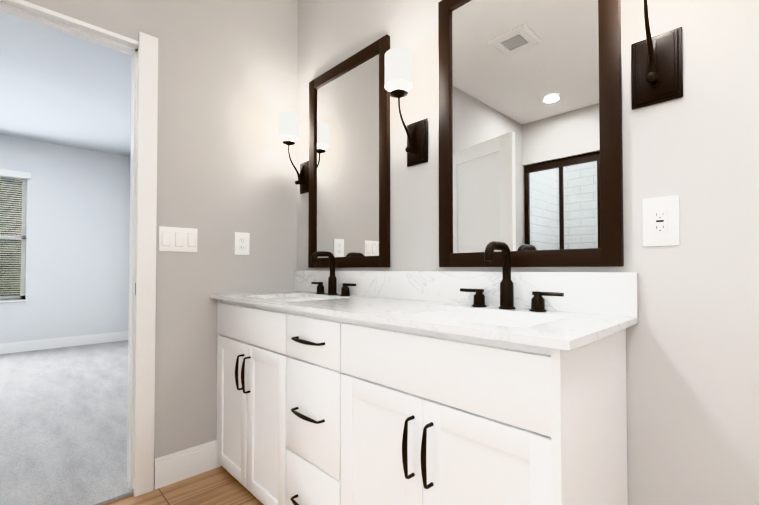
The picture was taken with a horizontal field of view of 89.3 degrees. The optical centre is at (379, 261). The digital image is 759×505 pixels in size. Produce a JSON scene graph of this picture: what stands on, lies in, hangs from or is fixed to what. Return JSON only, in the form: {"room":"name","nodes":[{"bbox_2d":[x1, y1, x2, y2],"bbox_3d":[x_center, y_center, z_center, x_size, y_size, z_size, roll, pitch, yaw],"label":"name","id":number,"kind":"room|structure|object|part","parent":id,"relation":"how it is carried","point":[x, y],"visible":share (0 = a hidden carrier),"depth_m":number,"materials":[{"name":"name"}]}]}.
{"room":"bathroom","nodes":[
{"label":"bathroom","id":0,"kind":"room"},
{"bbox_2d":[0,135,130,342],"bbox_3d":[-5.168,-0.243,4.107,4.520,2.700,0.120,1,-1,-44],"label":"wall","id":1,"kind":"structure","parent":0,"point":[77,241],"depth_m":5.08,"materials":[{"name":"white paint"}]},
{"bbox_2d":[0,177,27,301],"bbox_3d":[-4.771,-0.295,4.464,1.024,1.552,0.120,1,-1,-44],"label":"window","id":2,"kind":"structure","parent":1,"relation":"in","point":[23,262],"depth_m":4.78,"materials":[{"name":"white paint"}]},
{"bbox_2d":[0,169,30,298],"bbox_3d":[-4.759,-0.336,4.452,1.044,1.561,0.105,1,-1,-44],"label":"window blinds","id":3,"kind":"object","parent":2,"relation":"attached to","point":[12,174],"visible":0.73,"depth_m":4.72,"materials":[{"name":"white plastic"}]},
{"bbox_2d":[0,331,128,353],"bbox_3d":[-5.164,1.036,3.995,4.400,0.139,0.014,1,-1,-44],"label":"baseboard","id":4,"kind":"structure","parent":1,"relation":"attached to","point":[22,346],"depth_m":4.99,"materials":[{"name":"white paint"}]},
{"bbox_2d":[0,12,131,156],"bbox_3d":[-3.669,-1.655,2.583,4.520,0.170,4.431,1,-1,-44],"label":"ceiling","id":5,"kind":"structure","parent":0,"point":[59,88],"depth_m":3.46,"materials":[{"name":"grey paint"}]},
{"bbox_2d":[0,340,133,504],"bbox_3d":[-3.635,1.113,2.499,4.520,0.092,4.530,1,-1,-44],"label":"floor","id":6,"kind":"structure","parent":0,"point":[63,423],"depth_m":2.51,"materials":[{"name":"grey carpet"}]},
{"bbox_2d":[24,0,297,458],"bbox_3d":[-1.998,-0.357,1.012,4.270,2.820,0.120,1,-1,-44],"label":"wall","id":7,"kind":"structure","parent":0,"point":[227,83],"depth_m":2.00,"materials":[{"name":"grey paint"}]},
{"bbox_2d":[0,0,157,496],"bbox_3d":[-1.411,-0.016,1.573,0.846,2.159,0.156,1,-1,-44],"label":"door frame","id":8,"kind":"structure","parent":7,"relation":"attached to","point":[144,413],"depth_m":1.78,"materials":[{"name":"white paint"}]},
{"bbox_2d":[159,226,196,251],"bbox_3d":[-0.989,-0.110,1.893,0.174,0.119,0.009,1,-1,-44],"label":"switch plate","id":9,"kind":"object","parent":7,"relation":"attached to","point":[174,239],"visible":1,"depth_m":1.89,"materials":[{"name":"white plastic"}]},
{"bbox_2d":[154,440,220,489],"bbox_3d":[-0.947,1.000,1.912,0.308,0.139,0.014,1,-1,-44],"label":"baseboard","id":10,"kind":"structure","parent":7,"relation":"attached to","point":[169,469],"depth_m":1.89,"materials":[{"name":"white paint"}]},
{"bbox_2d":[234,232,249,254],"bbox_3d":[-0.757,-0.100,2.118,0.084,0.124,0.009,1,-1,-44],"label":"electrical outlet","id":11,"kind":"object","parent":7,"relation":"attached to","point":[242,240],"visible":1,"depth_m":2.11,"materials":[{"name":"white plastic"}]},
{"bbox_2d":[102,466,263,504],"bbox_3d":[-0.774,1.071,-0.278,4.270,0.080,3.440,1,-1,-44],"label":"floor","id":12,"kind":"structure","parent":0,"point":[220,485],"depth_m":1.76,"materials":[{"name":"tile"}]},
{"bbox_2d":[210,293,627,504],"bbox_3d":[-0.088,0.621,1.539,0.522,0.882,1.746,1,-1,-44],"label":"bathroom vanity","id":13,"kind":"object","parent":12,"relation":"on","point":[506,386],"depth_m":1.08,"materials":[{"name":"white paint"}]},
{"bbox_2d":[210,289,637,352],"bbox_3d":[-0.076,0.177,1.537,0.517,0.030,1.777,1,-1,-44],"label":"countertop","id":14,"kind":"structure","parent":13,"relation":"on","point":[581,330],"depth_m":1.07,"materials":[{"name":"white stone"}]},
{"bbox_2d":[310,251,357,296],"bbox_3d":[-0.282,0.058,1.963,0.158,0.224,0.369,1,-1,-44],"label":"faucet","id":15,"kind":"object","parent":14,"relation":"on","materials":[{"name":"black metal"}]},
{"bbox_2d":[458,241,565,312],"bbox_3d":[0.394,0.046,1.265,0.158,0.224,0.369,1,-1,-44],"label":"faucet","id":16,"kind":"object","parent":14,"relation":"on","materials":[{"name":"black metal"}]},
{"bbox_2d":[294,271,637,316],"bbox_3d":[0.103,0.103,1.712,0.018,0.124,1.777,1,-1,-44],"label":"backsplash","id":17,"kind":"structure","parent":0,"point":[585,292],"depth_m":1.31,"materials":[{"name":"white stone"}]},
{"bbox_2d":[297,0,758,504],"bbox_3d":[0.682,-0.353,1.226,0.120,2.820,3.540,1,-1,-44],"label":"wall","id":18,"kind":"structure","parent":0,"point":[692,362],"depth_m":1.02,"materials":[{"name":"grey paint"}]},
{"bbox_2d":[278,111,308,193],"bbox_3d":[-0.503,-0.629,2.237,0.178,0.432,0.118,1,-1,-44],"label":"sconce","id":19,"kind":"object","parent":18,"relation":"attached to","point":[288,128],"visible":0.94,"depth_m":2.21,"materials":[{"name":"white glass"}]},
{"bbox_3d":[-0.525,-0.781,2.219,0.118,0.130,0.118,1,-1,-44],"label":"lamp shade","id":20,"kind":"part","parent":19,"relation":"part of","materials":[{"name":"glass"}]},
{"bbox_2d":[308,34,389,267],"bbox_3d":[-0.182,-0.513,2.014,0.023,1.084,0.645,1,-1,-44],"label":"mirror","id":21,"kind":"object","parent":18,"relation":"attached to","point":[349,167],"visible":0.9,"depth_m":1.97,"materials":[{"name":"brown mirror"}]},
{"bbox_3d":[-0.180,-0.513,2.016,0.004,0.982,0.543,1,-1,-44],"label":"glass","id":22,"kind":"part","parent":21,"relation":"part of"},
{"bbox_2d":[385,47,427,166],"bbox_3d":[0.102,-0.640,1.612,0.178,0.432,0.118,1,-1,-44],"label":"sconce","id":23,"kind":"object","parent":18,"relation":"attached to","point":[398,72],"visible":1,"depth_m":1.61,"materials":[{"name":"black metal"}]},
{"bbox_2d":[396,80,400,88],"bbox_3d":[0.081,-0.730,1.593,0.021,0.045,0.021,1,-1,-44],"label":"bulb","id":24,"kind":"object","parent":23,"relation":"on","point":[398,82],"depth_m":1.58,"materials":[{"name":"white glass"}]},
{"bbox_3d":[0.081,-0.792,1.594,0.118,0.130,0.118,1,-1,-44],"label":"lamp shade","id":25,"kind":"part","parent":23,"relation":"part of","materials":[{"name":"glass"}]},
{"bbox_2d":[438,0,623,266],"bbox_3d":[0.472,-0.525,1.339,0.023,1.084,0.645,1,-1,-44],"label":"mirror","id":26,"kind":"object","parent":18,"relation":"attached to","point":[530,138],"visible":1,"depth_m":1.30,"materials":[{"name":"brown mirror"}]},
{"bbox_2d":[631,0,682,109],"bbox_3d":[0.697,-0.651,0.997,0.178,0.432,0.118,1,-1,-44],"label":"sconce","id":27,"kind":"object","parent":18,"relation":"attached to","point":[656,69],"visible":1,"depth_m":1.03,"materials":[{"name":"black metal"}]},
{"bbox_2d":[642,195,679,245],"bbox_3d":[0.763,-0.110,1.044,0.010,0.132,0.081,1,-1,-44],"label":"outlet","id":28,"kind":"object","parent":18,"relation":"attached to","point":[660,221],"visible":1,"depth_m":1.04,"materials":[{"name":"white plastic"}]},
{"label":"outside","id":29,"kind":"structure","parent":0,"visible":0},
{"bbox_2d":[0,178,21,295],"bbox_3d":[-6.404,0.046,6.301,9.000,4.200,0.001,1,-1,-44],"label":"trees","id":30,"kind":"object","parent":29,"point":[11,271],"depth_m":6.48,"materials":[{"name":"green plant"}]}
]}

